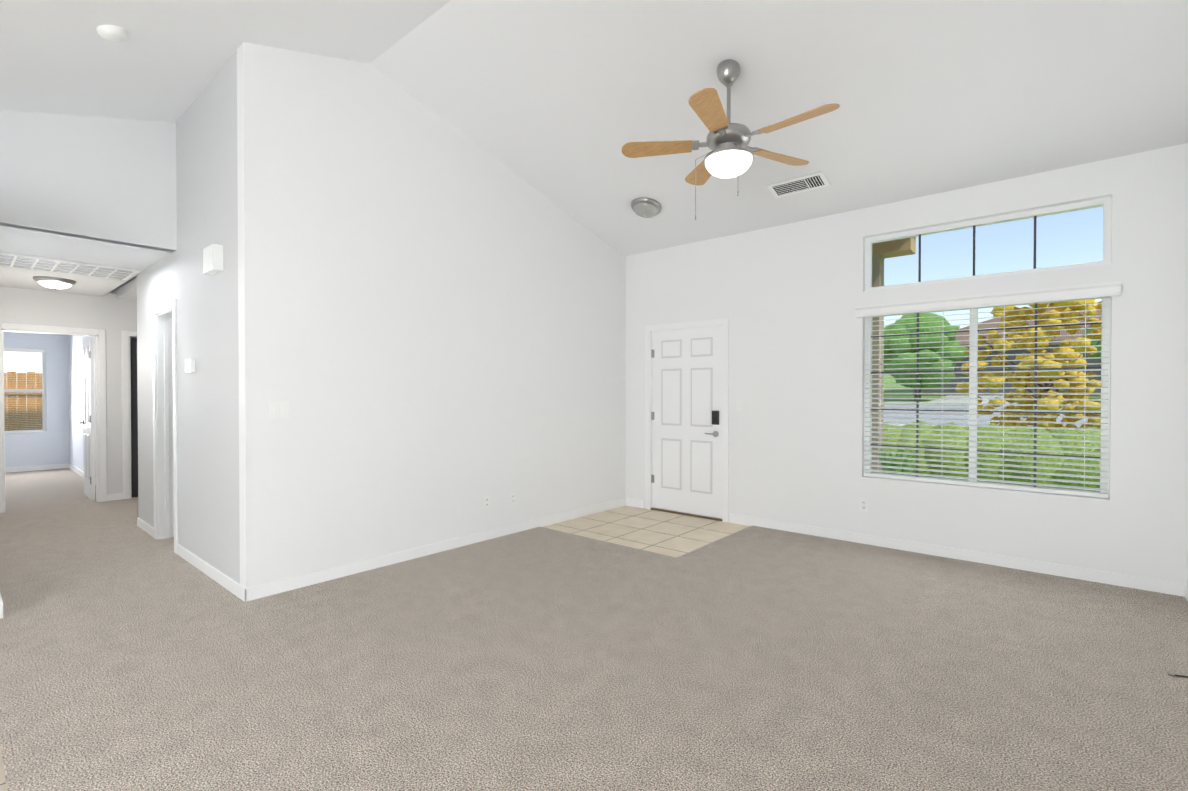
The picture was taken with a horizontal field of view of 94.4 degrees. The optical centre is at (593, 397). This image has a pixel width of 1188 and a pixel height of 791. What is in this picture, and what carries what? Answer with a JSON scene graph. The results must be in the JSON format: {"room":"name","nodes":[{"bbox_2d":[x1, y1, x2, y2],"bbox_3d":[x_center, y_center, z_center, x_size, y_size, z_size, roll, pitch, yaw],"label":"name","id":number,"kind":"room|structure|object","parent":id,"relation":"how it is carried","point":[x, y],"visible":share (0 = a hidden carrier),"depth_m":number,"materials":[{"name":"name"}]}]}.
{"room":"empty living room","nodes":[
{"label":"empty living room","id":0,"kind":"room"},
{"bbox_2d":[0,286,136,493],"bbox_3d":[-6.015,-0.003,6.702,0.120,2.550,2.630,0,1,40],"label":"wall","id":1,"kind":"structure","parent":0,"point":[112,315],"depth_m":6.69,"materials":[{"name":"white paint"}]},
{"bbox_2d":[0,593,2,618],"bbox_3d":[-5.038,1.244,4.574,4.143,0.095,0.040,0,1,40],"label":"baseboard","id":2,"kind":"structure","parent":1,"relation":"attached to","point":[1,602],"depth_m":3.22,"materials":[{"name":"white paint"}]},
{"bbox_2d":[0,322,136,512],"bbox_3d":[-5.968,0.219,6.763,0.157,2.105,1.930,0,1,40],"label":"door frame","id":3,"kind":"structure","parent":1,"relation":"attached to","point":[99,335],"depth_m":6.65,"materials":[{"name":"white paint"}]},
{"bbox_2d":[78,337,94,500],"bbox_3d":[-6.394,0.255,6.955,0.766,2.000,0.142,0,1,42],"label":"bedroom door","id":4,"kind":"structure","parent":1,"relation":"in","point":[88,422],"depth_m":6.78,"materials":[{"name":"white paint"}]},
{"bbox_2d":[130,338,137,497],"bbox_3d":[-5.629,0.257,7.197,0.050,2.020,0.690,0,1,40],"label":"door","id":5,"kind":"structure","parent":1,"relation":"in","point":[134,426],"depth_m":6.95,"materials":[{"name":"black"}]},
{"bbox_2d":[4,275,136,467],"bbox_3d":[-9.643,-0.902,9.266,0.120,4.300,8.780,0,1,40],"label":"wall","id":6,"kind":"structure","parent":0,"point":[59,440],"depth_m":9.48,"materials":[{"name":"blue paint"}]},
{"bbox_2d":[4,348,45,432],"bbox_3d":[-9.741,-0.120,9.139,0.115,1.420,0.890,0,1,40],"label":"bedroom window","id":7,"kind":"structure","parent":6,"relation":"in","point":[43,382],"depth_m":9.34,"materials":[{"name":"white plastic"}]},
{"bbox_2d":[5,431,45,433],"bbox_3d":[-9.710,0.582,9.120,0.045,0.016,0.886,0,1,40],"label":"window sill","id":8,"kind":"structure","parent":6,"relation":"attached to","point":[24,432],"depth_m":9.25,"materials":[{"name":"white paint"}]},
{"bbox_2d":[5,463,67,472],"bbox_3d":[-10.514,1.211,8.161,0.013,0.095,3.900,0,1,40],"label":"baseboard","id":9,"kind":"structure","parent":6,"relation":"attached to","point":[53,466],"depth_m":9.35,"materials":[{"name":"white paint"}]},
{"bbox_2d":[0,222,175,299],"bbox_3d":[-6.085,-1.274,6.231,9.230,0.100,8.780,0,1,40],"label":"ceiling","id":10,"kind":"structure","parent":0,"point":[37,242],"depth_m":4.67,"materials":[{"name":"white paint"}]},
{"bbox_2d":[33,276,75,289],"bbox_3d":[-5.545,-1.161,5.654,0.320,0.115,0.320,0,1,40],"label":"light","id":11,"kind":"object","parent":10,"relation":"attached to","point":[54,283],"visible":1,"depth_m":5.57,"materials":[{"name":"white glass"}]},
{"bbox_2d":[0,251,139,279],"bbox_3d":[-4.870,-1.204,5.059,0.640,0.018,0.970,0,1,40],"label":"ceiling vent","id":12,"kind":"object","parent":10,"relation":"in","point":[51,264],"visible":1,"depth_m":5.02,"materials":[{"name":"white plastic"}]},
{"bbox_2d":[0,110,176,251],"bbox_3d":[-5.011,-2.092,2.695,0.120,1.800,4.800,0,1,40],"label":"wall","id":13,"kind":"structure","parent":0,"point":[114,179],"depth_m":4.09,"materials":[{"name":"white paint"}]},
{"bbox_2d":[68,335,131,478],"bbox_3d":[-7.555,-0.018,8.310,4.310,2.550,0.120,0,1,40],"label":"wall","id":14,"kind":"structure","parent":0,"point":[75,352],"depth_m":9.11,"materials":[{"name":"white paint"}]},
{"bbox_2d":[68,463,119,499],"bbox_3d":[-7.599,1.210,8.270,4.310,0.095,0.013,0,1,40],"label":"baseboard","id":15,"kind":"structure","parent":14,"relation":"attached to","point":[116,496],"depth_m":8.60,"materials":[{"name":"white paint"}]},
{"bbox_2d":[137,50,239,583],"bbox_3d":[-3.378,-0.859,4.547,2.940,4.300,0.120,0,1,40],"label":"wall","id":16,"kind":"structure","parent":0,"point":[207,341],"depth_m":4.03,"materials":[{"name":"white paint"}]},
{"bbox_2d":[137,517,153,537],"bbox_3d":[-4.268,1.238,5.237,0.715,0.095,0.013,0,1,40],"label":"baseboard","id":17,"kind":"structure","parent":16,"relation":"attached to","point":[141,524],"depth_m":5.22,"materials":[{"name":"white paint"}]},
{"bbox_2d":[152,298,177,553],"bbox_3d":[-3.672,0.237,4.797,0.750,2.105,0.136,0,1,40],"label":"trim","id":18,"kind":"structure","parent":16,"relation":"attached to","point":[165,442],"depth_m":4.97,"materials":[{"name":"white paint"}]},
{"bbox_2d":[185,359,194,372],"bbox_3d":[-3.100,-0.246,4.216,0.160,0.100,0.032,0,1,40],"label":"thermostat","id":19,"kind":"object","parent":16,"relation":"attached to","point":[189,365],"visible":1,"depth_m":4.17,"materials":[{"name":"white plastic"}]},
{"bbox_2d":[176,544,243,597],"bbox_3d":[-2.818,1.249,4.002,1.595,0.095,0.013,0,1,40],"label":"baseboard","id":20,"kind":"structure","parent":16,"relation":"attached to","point":[225,581],"depth_m":3.93,"materials":[{"name":"white paint"}]},
{"bbox_2d":[203,244,222,274],"bbox_3d":[-2.623,-0.952,3.783,0.220,0.170,0.062,0,1,40],"label":"door chime","id":21,"kind":"object","parent":16,"relation":"attached to","point":[212,259],"visible":1,"depth_m":3.73,"materials":[{"name":"white plastic"}]},
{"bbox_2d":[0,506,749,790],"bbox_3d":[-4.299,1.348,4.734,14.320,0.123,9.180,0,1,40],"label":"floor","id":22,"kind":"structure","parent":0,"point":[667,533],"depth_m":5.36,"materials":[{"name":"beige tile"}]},
{"bbox_2d":[237,42,625,587],"bbox_3d":[-0.962,-0.863,5.024,0.120,4.300,3.980,0,1,40],"label":"wall","id":23,"kind":"structure","parent":0,"point":[431,327],"depth_m":4.26,"materials":[{"name":"white paint"}]},
{"bbox_2d":[270,401,288,418],"bbox_3d":[-2.073,0.080,3.627,0.011,0.115,0.116,0,1,40],"label":"switch plate","id":24,"kind":"object","parent":23,"relation":"attached to","point":[279,409],"visible":1,"depth_m":3.62,"materials":[{"name":"white plastic"}]},
{"bbox_2d":[240,497,627,601],"bbox_3d":[-0.915,1.240,4.995,0.013,0.095,3.993,0,1,40],"label":"baseboard","id":25,"kind":"structure","parent":23,"relation":"attached to","point":[240,591],"depth_m":4.34,"materials":[{"name":"white paint"}]},
{"bbox_2d":[483,495,489,508],"bbox_3d":[-0.964,0.938,4.937,0.010,0.115,0.070,0,1,40],"label":"electrical outlet plate","id":26,"kind":"object","parent":23,"relation":"attached to","point":[486,502],"visible":1,"depth_m":4.93,"materials":[{"name":"white plastic"}]},
{"bbox_2d":[510,492,515,505],"bbox_3d":[-0.763,0.951,5.173,0.010,0.115,0.070,0,1,40],"label":"electrical outlet plate","id":27,"kind":"object","parent":23,"relation":"attached to","point":[512,498],"visible":1,"depth_m":5.17,"materials":[{"name":"white plastic"}]},
{"bbox_2d":[0,468,1187,790],"bbox_3d":[-4.299,1.284,4.734,13.920,0.012,8.780,0,1,40],"label":"floor","id":28,"kind":"structure","parent":0,"point":[136,658],"depth_m":2.62,"materials":[{"name":"beige carpet"}]},
{"bbox_2d":[1168,673,1187,677],"bbox_3d":[2.824,1.253,2.549,0.241,0.092,0.155,0,1,40],"label":"stub","id":29,"kind":"object","parent":28,"relation":"on","point":[1170,674],"visible":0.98,"depth_m":2.56,"materials":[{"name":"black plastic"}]},
{"bbox_2d":[0,0,1187,255],"bbox_3d":[-1.338,-1.726,2.184,6.340,1.842,8.980,0,1,40],"label":"ceiling","id":30,"kind":"structure","parent":0,"point":[560,102],"depth_m":3.60,"materials":[{"name":"white paint"}]},
{"bbox_2d":[96,25,127,41],"bbox_3d":[-2.700,-2.043,3.080,0.136,0.068,0.134,0,1,40],"label":"smoke detector","id":31,"kind":"object","parent":30,"relation":"attached to","point":[114,33],"visible":1,"depth_m":3.05,"materials":[{"name":"white plastic"}]},
{"bbox_2d":[631,197,660,217],"bbox_3d":[0.507,-1.832,5.351,0.300,0.150,0.293,0,1,40],"label":"ceiling light","id":32,"kind":"object","parent":30,"relation":"attached to","point":[644,207],"visible":1,"depth_m":5.27,"materials":[{"name":"silver metal"}]},
{"bbox_2d":[622,59,839,219],"bbox_3d":[0.904,-1.662,3.542,1.304,1.004,1.337,0,1,40],"label":"ceiling fan","id":33,"kind":"object","parent":30,"relation":"hanging from","point":[731,154],"visible":1,"depth_m":3.51,"materials":[{"name":"brown wood"}]},
{"bbox_2d":[767,171,830,197],"bbox_3d":[1.721,-1.792,4.633,0.464,0.065,0.204,0,1,40],"label":"ceiling vent","id":34,"kind":"object","parent":30,"relation":"in","point":[804,183],"visible":1,"depth_m":4.62,"materials":[{"name":"white plastic"}]},
{"bbox_2d":[626,143,1187,583],"bbox_3d":[-1.404,-0.891,8.113,14.160,4.300,0.150,0,1,40],"label":"wall","id":35,"kind":"structure","parent":0,"point":[786,299],"depth_m":4.59,"materials":[{"name":"white paint"}]},
{"bbox_2d":[651,507,721,520],"bbox_3d":[1.041,1.269,6.053,0.900,0.018,0.165,0,1,40],"label":"front door sill","id":36,"kind":"structure","parent":35,"relation":"attached to","point":[689,514],"depth_m":5.98,"materials":[{"name":"brown metal"}]},
{"bbox_2d":[651,326,722,518],"bbox_3d":[1.002,0.248,6.005,0.902,2.018,0.106,0,1,40],"label":"front door","id":37,"kind":"structure","parent":35,"relation":"in","point":[687,414],"depth_m":5.99,"materials":[{"name":"white paint"}]},
{"bbox_2d":[645,318,728,521],"bbox_3d":[1.034,0.228,6.035,1.040,2.100,0.166,0,1,40],"label":"door frame","id":38,"kind":"structure","parent":35,"relation":"attached to","point":[723,322],"depth_m":5.91,"materials":[{"name":"white paint"}]},
{"bbox_2d":[859,498,867,511],"bbox_3d":[2.363,0.939,4.816,0.070,0.115,0.010,0,1,40],"label":"outlet","id":39,"kind":"object","parent":35,"relation":"attached to","point":[863,504],"visible":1,"depth_m":4.82,"materials":[{"name":"white plastic"}]},
{"bbox_2d":[730,514,1179,595],"bbox_3d":[2.607,1.243,4.609,3.185,0.095,0.013,0,1,40],"label":"baseboard","id":40,"kind":"structure","parent":35,"relation":"attached to","point":[1149,584],"depth_m":4.27,"materials":[{"name":"white paint"}]},
{"bbox_2d":[862,476,1109,501],"bbox_3d":[2.977,0.705,4.334,1.586,0.016,0.080,0,1,40],"label":"window sill","id":41,"kind":"structure","parent":35,"relation":"attached to","point":[997,489],"depth_m":4.23,"materials":[{"name":"white paint"}]},
{"bbox_2d":[864,297,1110,497],"bbox_3d":[3.027,-0.022,4.386,1.590,1.470,0.070,0,1,40],"label":"window","id":42,"kind":"structure","parent":35,"relation":"in","point":[1103,342],"depth_m":4.34,"materials":[{"name":"white plastic"}]},
{"bbox_2d":[865,197,1111,290],"bbox_3d":[3.027,-1.167,4.375,1.590,0.480,0.070,0,1,40],"label":"window","id":43,"kind":"structure","parent":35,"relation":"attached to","point":[1106,203],"depth_m":4.25,"materials":[{"name":"white plastic"}]},
{"bbox_2d":[855,281,1121,317],"bbox_3d":[2.937,-0.746,4.274,1.680,0.090,0.066,0,1,40],"label":"blind valance","id":44,"kind":"object","parent":35,"relation":"attached to","point":[1100,290],"visible":0.96,"depth_m":4.16,"materials":[{"name":"white plastic"}]},
{"bbox_2d":[864,297,1108,497],"bbox_3d":[2.973,-0.032,4.322,1.566,1.442,0.075,0,1,40],"label":"window blind slats","id":45,"kind":"structure","parent":44,"relation":"hanging from","point":[1040,489],"depth_m":4.23,"materials":[{"name":"white plastic"}]},
{"bbox_2d":[1180,583,1187,600],"bbox_3d":[0.994,1.283,0.224,0.013,0.095,8.780,0,1,40],"label":"baseboard","id":46,"kind":"structure","parent":35,"relation":"attached to","point":[1183,587],"depth_m":3.56,"materials":[{"name":"white paint"}]},
{"label":"outside","id":47,"kind":"structure","parent":0,"visible":0},
{"bbox_2d":[884,395,1069,426],"bbox_3d":[9.642,0.566,18.720,110.000,1.219,24.574,0,1,40],"label":"concrete path","id":48,"kind":"structure","parent":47,"point":[963,401],"depth_m":23.51,"materials":[{"name":"grey concrete"}]},
{"bbox_2d":[883,405,1099,426],"bbox_3d":[10.387,0.513,19.594,110.000,0.380,7.492,0,1,40],"label":"street","id":49,"kind":"structure","parent":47,"point":[944,416],"depth_m":17.50,"materials":[{"name":"grey asphalt"}]},
{"bbox_3d":[1.931,1.352,7.283,3.900,0.130,2.860,0,1,40],"label":"porch","id":50,"kind":"object","parent":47,"visible":0},
{"bbox_2d":[872,237,915,472],"bbox_3d":[1.827,-0.484,7.237,3.980,3.539,2.680,0,1,40],"label":"porch post","id":51,"kind":"object","parent":50,"relation":"on","point":[880,255],"depth_m":6.97,"materials":[{"name":"paint"}]},
{"bbox_2d":[877,448,915,475],"bbox_3d":[3.694,0.955,6.671,0.432,0.672,0.438,0,1,40],"label":"shrub","id":52,"kind":"object","parent":50,"relation":"on","point":[898,460],"depth_m":6.58,"materials":[{"name":"green plant"}]},
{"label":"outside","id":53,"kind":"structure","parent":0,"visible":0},
{"bbox_2d":[884,375,1100,406],"bbox_3d":[36.928,-1.575,50.735,110.000,5.792,114.443,0,1,40],"label":"lawn","id":54,"kind":"structure","parent":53,"point":[898,391],"depth_m":29.74,"materials":[{"name":"green plant"}]},
{"bbox_2d":[884,313,968,399],"bbox_3d":[15.053,-1.919,25.368,3.896,4.178,4.020,0,1,40],"label":"tree","id":55,"kind":"object","parent":54,"relation":"on","point":[928,319],"depth_m":24.11,"materials":[{"name":"green plant"}]},
{"bbox_2d":[883,421,1100,491],"bbox_3d":[5.395,0.858,6.777,4.390,1.082,1.135,0,1,40],"label":"hedge","id":56,"kind":"object","parent":54,"relation":"on","point":[1009,456],"depth_m":6.67,"materials":[{"name":"green plant"}]},
{"bbox_2d":[913,307,1101,396],"bbox_3d":[24.039,-2.278,28.425,12.800,4.960,10.119,0,1,40],"label":"house","id":57,"kind":"structure","parent":54,"relation":"on","point":[1054,344],"depth_m":26.60,"materials":[{"name":"paint"}]},
{"bbox_2d":[955,299,1101,430],"bbox_3d":[6.805,-0.288,8.394,2.158,2.961,2.257,0,1,40],"label":"tree","id":58,"kind":"object","parent":54,"relation":"on","point":[1049,333],"depth_m":8.16,"materials":[{"name":"yellow plant"}]},
{"bbox_2d":[1082,325,1100,358],"bbox_3d":[20.986,-2.209,20.410,4.422,4.840,4.058,0,1,40],"label":"tree","id":59,"kind":"object","parent":54,"relation":"on","point":[1095,343],"depth_m":20.88,"materials":[{"name":"green plant"}]},
{"bbox_3d":[-14.909,1.725,-10.094,110.000,0.300,45.440,0,1,40],"label":"ground","id":60,"kind":"structure","parent":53,"visible":0},
{"bbox_2d":[4,372,42,430],"bbox_3d":[-12.887,0.430,10.251,0.080,1.920,11.055,0,1,40],"label":"fence","id":61,"kind":"object","parent":60,"relation":"on","point":[9,401],"depth_m":11.44,"materials":[{"name":"brown wood"}]}
]}

